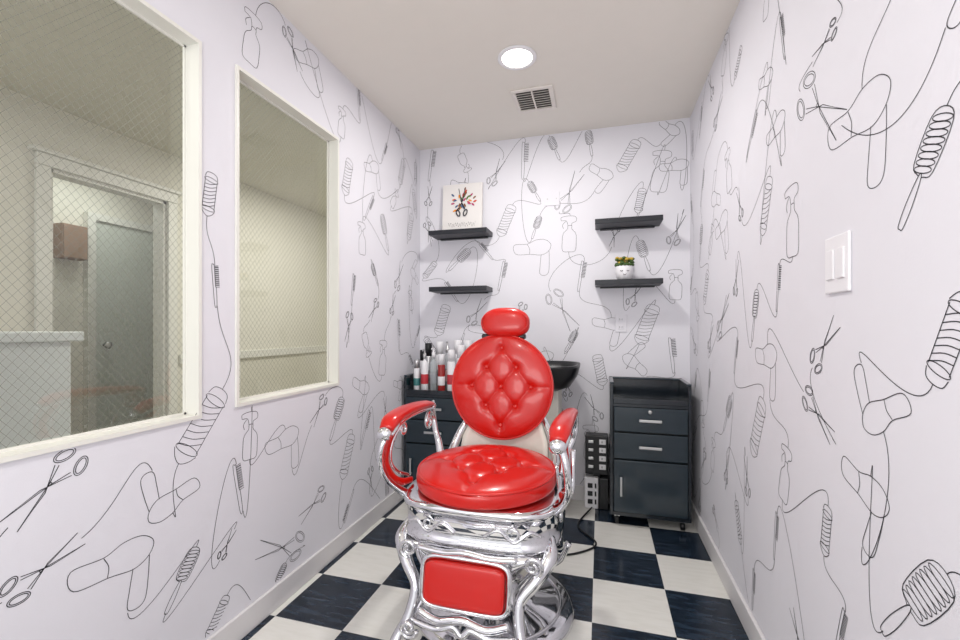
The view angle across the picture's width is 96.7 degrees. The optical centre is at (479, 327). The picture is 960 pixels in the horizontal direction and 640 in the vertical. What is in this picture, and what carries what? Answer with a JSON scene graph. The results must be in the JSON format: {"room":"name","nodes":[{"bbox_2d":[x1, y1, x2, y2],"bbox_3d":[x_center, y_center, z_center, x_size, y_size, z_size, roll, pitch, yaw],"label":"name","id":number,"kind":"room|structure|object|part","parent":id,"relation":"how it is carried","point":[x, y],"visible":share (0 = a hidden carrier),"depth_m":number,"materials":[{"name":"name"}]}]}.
{"room":"salon","nodes":[
{"label":"salon","id":0,"kind":"room"},
{"bbox_2d":[53,177,152,434],"bbox_3d":[-2.764,-0.084,3.841,1.000,2.435,4.100,0,0,16],"label":"wall","id":1,"kind":"structure","parent":0,"point":[61,279],"depth_m":3.47,"materials":[{"name":"beige paint"}]},
{"bbox_2d":[53,223,87,260],"bbox_3d":[-3.246,-0.681,3.390,0.115,0.270,0.170,0,0,16],"label":"upper cabinet","id":2,"kind":"object","parent":1,"relation":"attached to","point":[56,231],"depth_m":3.34,"materials":[{"name":"brown wood"}]},
{"bbox_2d":[83,211,95,431],"bbox_3d":[-3.233,0.089,3.537,0.060,2.090,0.060,0,0,16],"label":"door frame","id":3,"kind":"structure","parent":1,"relation":"attached to","point":[86,343],"depth_m":3.51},
{"bbox_2d":[96,213,152,232],"bbox_3d":[-3.117,-0.927,3.951,0.060,0.057,0.800,0,0,16],"label":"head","id":4,"kind":"object","parent":1,"relation":"attached to","point":[100,217],"visible":0.5,"depth_m":3.76},
{"bbox_2d":[0,86,326,412],"bbox_3d":[-2.478,-0.084,2.826,0.100,2.435,5.900,0,0,16],"label":"wall","id":5,"kind":"structure","parent":0,"point":[27,299],"depth_m":3.83,"materials":[{"name":"beige paint"}]},
{"bbox_2d":[27,144,182,417],"bbox_3d":[-2.448,0.051,2.838,0.150,2.165,0.900,0,0,16],"label":"door frame","id":6,"kind":"structure","parent":5,"relation":"attached to","point":[40,149],"depth_m":3.00,"materials":[{"name":"white wood"}]},
{"bbox_2d":[179,345,326,363],"bbox_3d":[-1.957,0.239,4.456,0.020,0.070,2.480,0,0,16],"label":"trim","id":7,"kind":"structure","parent":5,"relation":"attached to","point":[299,350],"depth_m":4.24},
{"bbox_2d":[0,0,326,216],"bbox_3d":[-2.152,-1.341,2.734,2.977,0.080,5.900,0,0,16],"label":"ceiling","id":8,"kind":"structure","parent":0,"point":[259,140],"depth_m":2.28,"materials":[{"name":"white paint"}]},
{"bbox_2d":[0,0,419,639],"bbox_3d":[-0.978,-0.084,1.308,0.055,2.435,3.790,0,0,16],"label":"wall","id":9,"kind":"structure","parent":0,"point":[277,498],"depth_m":1.51,"materials":[{"name":"white paper"}]},
{"bbox_2d":[0,0,185,452],"bbox_3d":[-1.053,-0.323,1.116,0.007,1.213,0.605,0,0,16],"label":"interior window","id":10,"kind":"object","parent":9,"relation":"attached to","point":[119,2],"visible":1,"depth_m":1.40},
{"bbox_2d":[0,0,201,463],"bbox_3d":[-1.031,-0.323,1.110,0.065,1.237,0.629,0,0,16],"label":"frame","id":11,"kind":"object","parent":9,"relation":"attached to","point":[193,45],"visible":1,"depth_m":1.40,"materials":[{"name":"white wood"}]},
{"bbox_2d":[0,0,182,447],"bbox_3d":[-1.057,-0.323,1.117,0.001,1.217,0.609,0,0,16],"label":"wire mesh","id":12,"kind":"object","parent":11,"relation":"in","point":[8,0],"visible":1,"depth_m":1.14,"materials":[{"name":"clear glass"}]},
{"bbox_2d":[0,2,419,637],"bbox_3d":[-0.789,-0.134,1.878,0.001,2.336,2.590,0,0,16],"label":"printed lines","id":13,"kind":"object","parent":9,"relation":"attached to","point":[358,95],"visible":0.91,"depth_m":1.48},
{"bbox_2d":[239,80,328,399],"bbox_3d":[-0.845,-0.333,1.856,0.007,1.213,0.605,0,0,16],"label":"interior window","id":14,"kind":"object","parent":9,"relation":"attached to","point":[240,81],"visible":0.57,"depth_m":2.14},
{"bbox_2d":[235,64,338,406],"bbox_3d":[-0.823,-0.333,1.850,0.065,1.237,0.629,0,0,16],"label":"frame","id":15,"kind":"object","parent":9,"relation":"attached to","point":[241,74],"visible":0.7,"depth_m":1.99,"materials":[{"name":"white wood"}]},
{"bbox_2d":[239,87,326,397],"bbox_3d":[-0.849,-0.333,1.858,0.001,1.217,0.609,0,0,16],"label":"pane","id":16,"kind":"object","parent":15,"relation":"in","point":[241,87],"visible":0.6,"depth_m":1.83,"materials":[{"name":"clear glass"}]},
{"bbox_2d":[206,485,403,639],"bbox_3d":[-0.945,1.087,1.299,0.014,0.095,3.789,0,0,16],"label":"baseboard","id":17,"kind":"structure","parent":9,"relation":"attached to","point":[237,628],"depth_m":1.84,"materials":[{"name":"white wood"}]},
{"bbox_2d":[242,499,748,639],"bbox_3d":[-0.076,1.174,1.083,1.913,0.080,3.845,0,0,16],"label":"floor","id":18,"kind":"structure","parent":0,"point":[643,578],"depth_m":1.85,"materials":[{"name":"tile"}]},
{"bbox_2d":[404,371,462,487],"bbox_3d":[-0.260,0.722,2.883,0.430,0.824,0.334,0,0,16],"label":"base cabinet","id":19,"kind":"object","parent":18,"relation":"on","point":[419,441],"visible":0.2,"depth_m":2.76,"materials":[{"name":"black paint"}]},
{"bbox_3d":[-0.453,0.899,2.768,0.012,0.110,0.008,0,0,16],"label":"door pull","id":20,"kind":"part","parent":19,"relation":"part of","materials":[{"name":"metal"}]},
{"bbox_2d":[413,359,419,389],"bbox_3d":[-0.426,0.324,2.883,0.046,0.220,0.046,0,0,16],"label":"bottle","id":21,"kind":"object","parent":19,"relation":"on","point":[416,380],"visible":0.88,"depth_m":2.87,"materials":[{"name":"white plastic"}]},
{"bbox_2d":[420,350,423,389],"bbox_3d":[-0.396,0.293,2.989,0.056,0.280,0.056,0,0,16],"label":"bottle","id":22,"kind":"object","parent":19,"relation":"on","point":[421,351],"visible":0.17,"depth_m":2.97,"materials":[{"name":"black plastic"}]},
{"bbox_2d":[421,349,427,389],"bbox_3d":[-0.368,0.286,2.843,0.050,0.294,0.056,0,0,-21],"label":"bottle","id":23,"kind":"object","parent":19,"relation":"on","point":[424,365],"visible":0.91,"depth_m":2.83,"materials":[{"name":"white plastic"}]},
{"bbox_2d":[425,343,432,389],"bbox_3d":[-0.354,0.269,2.935,0.056,0.330,0.056,0,0,16],"label":"bottle","id":24,"kind":"object","parent":19,"relation":"on","point":[428,346],"visible":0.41,"depth_m":2.91,"materials":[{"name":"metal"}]},
{"bbox_2d":[406,388,452,397],"bbox_3d":[-0.257,0.426,2.892,0.394,0.045,0.285,0,0,16],"label":"tray","id":25,"kind":"object","parent":19,"relation":"on","point":[410,392],"depth_m":2.77,"materials":[{"name":"black paint"}]},
{"bbox_3d":[-0.295,0.900,2.758,0.388,0.297,0.034,0,0,16],"label":"door","id":26,"kind":"part","parent":19,"relation":"part of","materials":[{"name":"black paint"}]},
{"bbox_2d":[430,348,436,383],"bbox_3d":[-0.309,0.281,2.848,0.052,0.304,0.056,0,0,-23],"label":"bottle","id":27,"kind":"object","parent":19,"relation":"on","point":[433,376],"visible":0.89,"depth_m":2.83,"materials":[{"name":"white plastic"}]},
{"bbox_3d":[-0.295,0.670,2.758,0.388,0.147,0.034,0,0,16],"label":"drawer","id":28,"kind":"part","parent":19,"relation":"part of","materials":[{"name":"black paint"}]},
{"bbox_3d":[-0.295,0.520,2.758,0.388,0.138,0.034,0,0,16],"label":"drawer","id":29,"kind":"part","parent":19,"relation":"part of","materials":[{"name":"black paint"}]},
{"bbox_2d":[435,341,442,389],"bbox_3d":[-0.278,0.264,2.945,0.058,0.340,0.058,0,0,16],"label":"bottle","id":30,"kind":"object","parent":19,"relation":"on","point":[439,344],"visible":0.27,"depth_m":2.92,"materials":[{"name":"white plastic"}]},
{"bbox_3d":[-0.216,0.698,3.036,0.394,0.752,0.015,0,0,16],"label":"panel","id":31,"kind":"part","parent":19,"relation":"part of","materials":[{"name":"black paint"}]},
{"bbox_2d":[438,354,444,390],"bbox_3d":[-0.255,0.303,2.824,0.050,0.260,0.050,0,0,16],"label":"bottle","id":32,"kind":"object","parent":19,"relation":"on","point":[441,357],"visible":0.84,"depth_m":2.81,"materials":[{"name":"red plastic"}]},
{"bbox_2d":[445,341,448,380],"bbox_3d":[-0.221,0.262,2.908,0.058,0.344,0.058,0,0,-29],"label":"bottle","id":33,"kind":"object","parent":19,"relation":"on","point":[447,346],"visible":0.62,"depth_m":2.88,"materials":[{"name":"white plastic"}]},
{"bbox_2d":[447,350,454,390],"bbox_3d":[-0.190,0.288,2.817,0.054,0.290,0.054,0,0,16],"label":"bottle","id":34,"kind":"object","parent":19,"relation":"on","point":[451,353],"visible":0.62,"depth_m":2.79,"materials":[{"name":"white plastic"}]},
{"bbox_2d":[454,340,461,365],"bbox_3d":[-0.151,0.259,2.920,0.062,0.350,0.062,0,0,16],"label":"bottle","id":35,"kind":"object","parent":19,"relation":"on","point":[456,342],"visible":0.2,"depth_m":2.90,"materials":[{"name":"white plastic"}]},
{"bbox_2d":[457,345,463,361],"bbox_3d":[-0.127,0.274,2.820,0.056,0.320,0.056,0,0,16],"label":"bottle","id":36,"kind":"object","parent":19,"relation":"on","point":[460,348],"visible":0.2,"depth_m":2.80,"materials":[{"name":"white plastic"}]},
{"bbox_2d":[464,340,470,350],"bbox_3d":[-0.085,0.259,2.912,0.058,0.350,0.058,0,0,16],"label":"bottle","id":37,"kind":"object","parent":19,"relation":"on","point":[467,343],"visible":0.12,"depth_m":2.89,"materials":[{"name":"white plastic"}]},
{"bbox_2d":[377,308,578,639],"bbox_3d":[-0.008,0.519,1.553,0.690,1.229,1.065,0,0,16],"label":"barber chair","id":38,"kind":"object","parent":18,"relation":"on","point":[486,508],"visible":1,"depth_m":1.50,"materials":[{"name":"red leather"}]},
{"bbox_3d":[-0.305,0.471,1.594,0.022,0.258,0.165,0,0,28],"label":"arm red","id":39,"kind":"part","parent":38,"relation":"part of","materials":[{"name":"leather"}]},
{"bbox_3d":[-0.249,0.889,1.409,0.102,0.384,0.382,0,0,-2],"label":"leg frame","id":40,"kind":"part","parent":38,"relation":"part of","materials":[{"name":"silver metal"}]},
{"bbox_3d":[-0.280,0.360,1.736,0.068,0.055,0.472,0,0,13],"label":"arm rail","id":41,"kind":"part","parent":38,"relation":"part of","materials":[{"name":"silver metal"}]},
{"bbox_3d":[-0.207,0.860,1.506,0.086,0.289,0.255,0,0,7],"label":"leg","id":42,"kind":"part","parent":38,"relation":"part of","materials":[{"name":"silver metal"}]},
{"bbox_3d":[-0.194,0.480,1.940,0.047,0.264,0.111,0,0,-39],"label":"arm post","id":43,"kind":"part","parent":38,"relation":"part of","materials":[{"name":"silver metal"}]},
{"bbox_3d":[0.030,0.679,1.659,0.584,0.160,0.520,0,0,16],"label":"seat frame","id":44,"kind":"part","parent":38,"relation":"part of","materials":[{"name":"silver metal"}]},
{"bbox_3d":[0.025,0.564,1.655,0.536,0.124,0.540,0,0,16],"label":"seat","id":45,"kind":"part","parent":38,"relation":"part of","materials":[{"name":"red leather"}]},
{"bbox_3d":[0.102,0.270,1.980,0.476,0.479,0.106,0,0,16],"label":"backrest","id":46,"kind":"part","parent":38,"relation":"part of","materials":[{"name":"red leather"}]},
{"bbox_3d":[0.116,0.492,1.963,0.410,0.284,0.167,0,0,16],"label":"panel","id":47,"kind":"part","parent":38,"relation":"part of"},
{"bbox_3d":[0.152,0.860,1.405,0.086,0.289,0.255,0,0,24],"label":"leg","id":48,"kind":"part","parent":38,"relation":"part of","materials":[{"name":"silver metal"}]},
{"bbox_3d":[0.138,0.889,1.301,0.102,0.384,0.382,0,0,33],"label":"leg frame","id":49,"kind":"part","parent":38,"relation":"part of","materials":[{"name":"silver metal"}]},
{"bbox_3d":[0.248,0.912,1.715,0.235,0.126,0.029,0,0,8],"label":"pump lever","id":50,"kind":"part","parent":38,"relation":"part of","materials":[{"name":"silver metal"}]},
{"bbox_3d":[0.320,0.360,1.567,0.068,0.055,0.472,0,0,18],"label":"arm rail","id":51,"kind":"part","parent":38,"relation":"part of","materials":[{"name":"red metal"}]},
{"bbox_3d":[0.282,0.471,1.429,0.022,0.258,0.165,0,0,3],"label":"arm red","id":52,"kind":"part","parent":38,"relation":"part of","materials":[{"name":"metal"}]},
{"bbox_3d":[0.368,0.480,1.783,0.111,0.264,0.047,0,0,-19],"label":"arm post","id":53,"kind":"part","parent":38,"relation":"part of","materials":[{"name":"silver metal"}]},
{"bbox_3d":[0.342,0.571,1.655,0.062,0.202,0.050,0,0,16],"label":"recline lever","id":54,"kind":"part","parent":38,"relation":"part of","materials":[{"name":"silver metal"}]},
{"bbox_2d":[546,361,579,459],"bbox_3d":[0.420,0.675,2.603,0.370,0.918,0.460,0,0,16],"label":"basin","id":55,"kind":"object","parent":18,"relation":"on","point":[564,373],"visible":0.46,"depth_m":2.50,"materials":[{"name":"black ceramic"}]},
{"bbox_3d":[0.420,0.295,2.603,0.370,0.158,0.460,0,0,16],"label":"bowl","id":56,"kind":"part","parent":55,"relation":"part of","materials":[{"name":"black ceramic"}]},
{"bbox_2d":[559,507,596,555],"bbox_3d":[0.531,1.125,2.384,0.237,0.016,0.646,0,0,16],"label":"power cable","id":57,"kind":"object","parent":18,"relation":"on","point":[582,517],"depth_m":2.26,"materials":[{"name":"black rubber"}]},
{"bbox_2d":[584,432,608,509],"bbox_3d":[0.740,0.904,2.714,0.147,0.460,0.094,0,0,16],"label":"power strip","id":58,"kind":"object","parent":18,"relation":"on","point":[596,444],"visible":1,"depth_m":2.67,"materials":[{"name":"black plastic"}]},
{"bbox_2d":[599,439,605,444],"bbox_3d":[0.764,0.712,2.662,0.040,0.032,0.004,0,0,16],"label":"outlet","id":59,"kind":"object","parent":58,"relation":"attached to","point":[601,441],"depth_m":2.66,"materials":[{"name":"white plastic"}]},
{"bbox_2d":[599,448,605,452],"bbox_3d":[0.764,0.764,2.662,0.040,0.032,0.004,0,0,16],"label":"outlet","id":60,"kind":"object","parent":58,"relation":"attached to","point":[601,450],"depth_m":2.66,"materials":[{"name":"white plastic"}]},
{"bbox_2d":[599,456,605,461],"bbox_3d":[0.764,0.816,2.662,0.040,0.032,0.004,0,0,16],"label":"outlet","id":61,"kind":"object","parent":58,"relation":"attached to","point":[601,458],"depth_m":2.66,"materials":[{"name":"white plastic"}]},
{"bbox_2d":[599,464,605,469],"bbox_3d":[0.764,0.868,2.662,0.040,0.032,0.004,0,0,16],"label":"outlet","id":62,"kind":"object","parent":58,"relation":"attached to","point":[601,466],"depth_m":2.66,"materials":[{"name":"white plastic"}]},
{"bbox_2d":[609,376,691,530],"bbox_3d":[0.992,0.722,2.531,0.430,0.824,0.334,0,0,16],"label":"base cabinet","id":63,"kind":"object","parent":18,"relation":"on","point":[650,418],"visible":1,"depth_m":2.40,"materials":[{"name":"black paint"}]},
{"bbox_3d":[0.799,0.899,2.416,0.012,0.110,0.008,0,0,16],"label":"door pull","id":64,"kind":"part","parent":63,"relation":"part of","materials":[{"name":"metal"}]},
{"bbox_3d":[1.033,0.316,2.677,0.430,0.012,0.030,0,0,16],"label":"rail","id":65,"kind":"part","parent":63,"relation":"part of","materials":[{"name":"black paint"}]},
{"bbox_3d":[1.035,0.698,2.685,0.394,0.752,0.015,0,0,16],"label":"panel","id":66,"kind":"part","parent":63,"relation":"part of","materials":[{"name":"black paint"}]},
{"bbox_2d":[613,396,687,409],"bbox_3d":[0.995,0.426,2.540,0.394,0.045,0.285,0,0,16],"label":"tray","id":67,"kind":"object","parent":63,"relation":"on","point":[619,402],"depth_m":2.42,"materials":[{"name":"black paint"}]},
{"bbox_3d":[0.948,0.670,2.374,0.120,0.016,0.008,0,0,16],"label":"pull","id":68,"kind":"part","parent":63,"relation":"part of","materials":[{"name":"metal"}]},
{"bbox_3d":[0.948,0.520,2.374,0.120,0.016,0.008,0,0,16],"label":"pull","id":69,"kind":"part","parent":63,"relation":"part of","materials":[{"name":"metal"}]},
{"bbox_3d":[0.957,0.670,2.406,0.388,0.147,0.034,0,0,16],"label":"drawer","id":70,"kind":"part","parent":63,"relation":"part of","materials":[{"name":"black paint"}]},
{"bbox_3d":[0.957,0.520,2.406,0.388,0.138,0.034,0,0,16],"label":"drawer","id":71,"kind":"part","parent":63,"relation":"part of","materials":[{"name":"black paint"}]},
{"bbox_3d":[0.957,0.900,2.406,0.388,0.297,0.034,0,0,16],"label":"door","id":72,"kind":"part","parent":63,"relation":"part of","materials":[{"name":"black paint"}]},
{"bbox_3d":[1.193,0.316,2.492,0.022,0.012,0.300,0,0,16],"label":"rail","id":73,"kind":"part","parent":63,"relation":"part of","materials":[{"name":"black paint"}]},
{"bbox_2d":[268,0,739,149],"bbox_3d":[-0.076,-1.341,1.084,1.913,0.080,3.845,0,0,16],"label":"ceiling","id":74,"kind":"structure","parent":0,"point":[432,68],"depth_m":2.05,"materials":[{"name":"paint"}]},
{"bbox_2d":[498,45,536,69],"bbox_3d":[0.178,-1.296,2.053,0.188,0.009,0.188,0,0,16],"label":"recessed light","id":75,"kind":"object","parent":74,"relation":"in","point":[514,57],"visible":1,"depth_m":2.05,"materials":[{"name":"white plastic"}]},
{"bbox_2d":[510,84,556,113],"bbox_3d":[0.308,-1.293,2.427,0.230,0.017,0.250,0,0,16],"label":"ceiling vent","id":76,"kind":"object","parent":74,"relation":"attached to","point":[539,98],"depth_m":2.41,"materials":[{"name":"white metal"}]},
{"bbox_2d":[420,117,689,487],"bbox_3d":[0.437,-0.084,2.908,1.913,2.436,0.056,0,0,16],"label":"wall","id":77,"kind":"structure","parent":0,"point":[541,261],"depth_m":2.82,"materials":[{"name":"white paper"}]},
{"bbox_2d":[429,285,492,294],"bbox_3d":[-0.132,-0.261,2.950,0.410,0.040,0.170,0,0,16],"label":"floating shelf","id":78,"kind":"object","parent":77,"relation":"attached to","point":[484,289],"visible":1,"depth_m":2.90,"materials":[{"name":"black wood"}]},
{"bbox_3d":[-0.113,-0.245,3.018,0.350,0.008,0.029,0,0,16],"label":"mount rail","id":79,"kind":"part","parent":78,"relation":"part of","materials":[{"name":"white metal"}]},
{"bbox_2d":[429,227,492,240],"bbox_3d":[-0.132,-0.646,2.950,0.410,0.040,0.170,0,0,16],"label":"floating shelf","id":80,"kind":"object","parent":77,"relation":"attached to","point":[481,232],"visible":1,"depth_m":2.90,"materials":[{"name":"black wood"}]},
{"bbox_2d":[442,182,482,229],"bbox_3d":[-0.123,-0.839,2.999,0.290,0.346,0.041,0,0,16],"label":"canvas","id":81,"kind":"object","parent":80,"relation":"on","point":[462,203],"visible":0.92,"depth_m":2.98},
{"bbox_3d":[-0.113,-0.630,3.018,0.350,0.008,0.029,0,0,16],"label":"mount rail","id":82,"kind":"part","parent":80,"relation":"part of","materials":[{"name":"metal"}]},
{"bbox_2d":[545,192,559,205],"bbox_3d":[0.483,-0.866,2.862,0.100,0.090,0.008,0,0,16],"label":"blank cover plate","id":83,"kind":"object","parent":77,"relation":"attached to","point":[551,198],"visible":1,"depth_m":2.86,"materials":[{"name":"white plastic"}]},
{"bbox_2d":[570,485,598,501],"bbox_3d":[0.427,1.087,2.875,1.773,0.095,0.014,0,0,16],"label":"baseboard","id":84,"kind":"structure","parent":77,"relation":"attached to","point":[579,490],"depth_m":2.80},
{"bbox_2d":[615,314,626,331],"bbox_3d":[0.905,-0.031,2.743,0.070,0.114,0.008,0,0,16],"label":"wall outlet","id":85,"kind":"object","parent":77,"relation":"attached to","point":[620,319],"visible":1,"depth_m":2.74,"materials":[{"name":"white plastic"}]},
{"bbox_2d":[618,317,623,321],"bbox_3d":[0.904,-0.056,2.741,0.034,0.030,0.003,0,0,16],"label":"socket","id":86,"kind":"object","parent":85,"relation":"attached to","point":[620,319],"depth_m":2.74,"materials":[{"name":"white plastic"}]},
{"bbox_2d":[595,215,662,230],"bbox_3d":[0.918,-0.651,2.655,0.390,0.040,0.170,0,0,16],"label":"floating shelf","id":87,"kind":"object","parent":77,"relation":"attached to","point":[650,221],"visible":1,"depth_m":2.61,"materials":[{"name":"black wood"}]},
{"bbox_3d":[0.937,-0.635,2.723,0.330,0.008,0.029,0,0,16],"label":"mount rail","id":88,"kind":"part","parent":87,"relation":"part of","materials":[{"name":"metal"}]},
{"bbox_2d":[595,278,662,288],"bbox_3d":[0.918,-0.276,2.655,0.390,0.040,0.170,0,0,16],"label":"floating shelf","id":89,"kind":"object","parent":77,"relation":"attached to","point":[646,282],"visible":1,"depth_m":2.59,"materials":[{"name":"black wood"}]},
{"bbox_2d":[614,256,634,278],"bbox_3d":[0.896,-0.370,2.647,0.120,0.147,0.120,0,0,16],"label":"potted plant","id":90,"kind":"object","parent":89,"relation":"on","point":[624,269],"visible":0.98,"depth_m":2.61,"materials":[{"name":"green plant"}]},
{"bbox_3d":[0.895,-0.342,2.647,0.106,0.090,0.106,0,0,16],"label":"pot","id":91,"kind":"part","parent":90,"relation":"part of","materials":[{"name":"white ceramic"}]},
{"bbox_3d":[0.937,-0.260,2.723,0.330,0.008,0.029,0,0,16],"label":"mount rail","id":92,"kind":"part","parent":89,"relation":"part of","materials":[{"name":"white metal"}]},
{"bbox_2d":[690,0,959,639],"bbox_3d":[0.811,-0.084,0.806,0.055,2.435,3.790,0,0,16],"label":"wall","id":93,"kind":"structure","parent":0,"point":[903,282],"depth_m":1.03,"materials":[{"name":"white paper"}]},
{"bbox_2d":[692,501,765,639],"bbox_3d":[0.777,1.087,0.815,0.014,0.095,3.789,0,0,16],"label":"baseboard","id":94,"kind":"structure","parent":93,"relation":"attached to","point":[751,627],"depth_m":1.80,"materials":[{"name":"white wood"}]},
{"bbox_2d":[690,0,959,639],"bbox_3d":[0.946,-0.133,1.391,0.001,2.336,2.591,0,0,16],"label":"printed lines","id":95,"kind":"object","parent":93,"relation":"attached to","point":[780,18],"visible":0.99,"depth_m":0.93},
{"bbox_2d":[825,230,850,293],"bbox_3d":[0.829,-0.149,0.993,0.011,0.134,0.104,0,0,16],"label":"light switch","id":96,"kind":"object","parent":93,"relation":"attached to","point":[838,247],"visible":1,"depth_m":0.98,"materials":[{"name":"white plastic"}]},
{"bbox_3d":[-2.152,1.174,2.734,2.977,0.079,5.900,0,0,16],"label":"floor","id":97,"kind":"structure","parent":0,"visible":0},
{"bbox_2d":[0,331,83,448],"bbox_3d":[-1.980,0.574,1.252,0.350,1.120,1.200,0,0,16],"label":"half wall","id":98,"kind":"structure","parent":97,"relation":"on","point":[47,339],"depth_m":1.65,"materials":[{"name":"white paint"}]},
{"bbox_3d":[-3.001,0.089,4.365,0.060,2.090,0.060,0,0,16],"label":"door frame","id":99,"kind":"structure","parent":0,"visible":0},
{"bbox_2d":[96,221,152,429],"bbox_3d":[-3.092,0.113,3.944,0.112,2.023,0.800,0,0,16],"label":"leaf","id":100,"kind":"object","parent":99,"relation":"attached to","point":[124,302],"depth_m":3.78,"materials":[{"name":"paint"}]},
{"bbox_3d":[-3.162,0.144,3.621,0.072,0.064,0.064,0,0,16],"label":"knob","id":101,"kind":"part","parent":100,"relation":"part of","materials":[{"name":"silver metal"}]}
]}

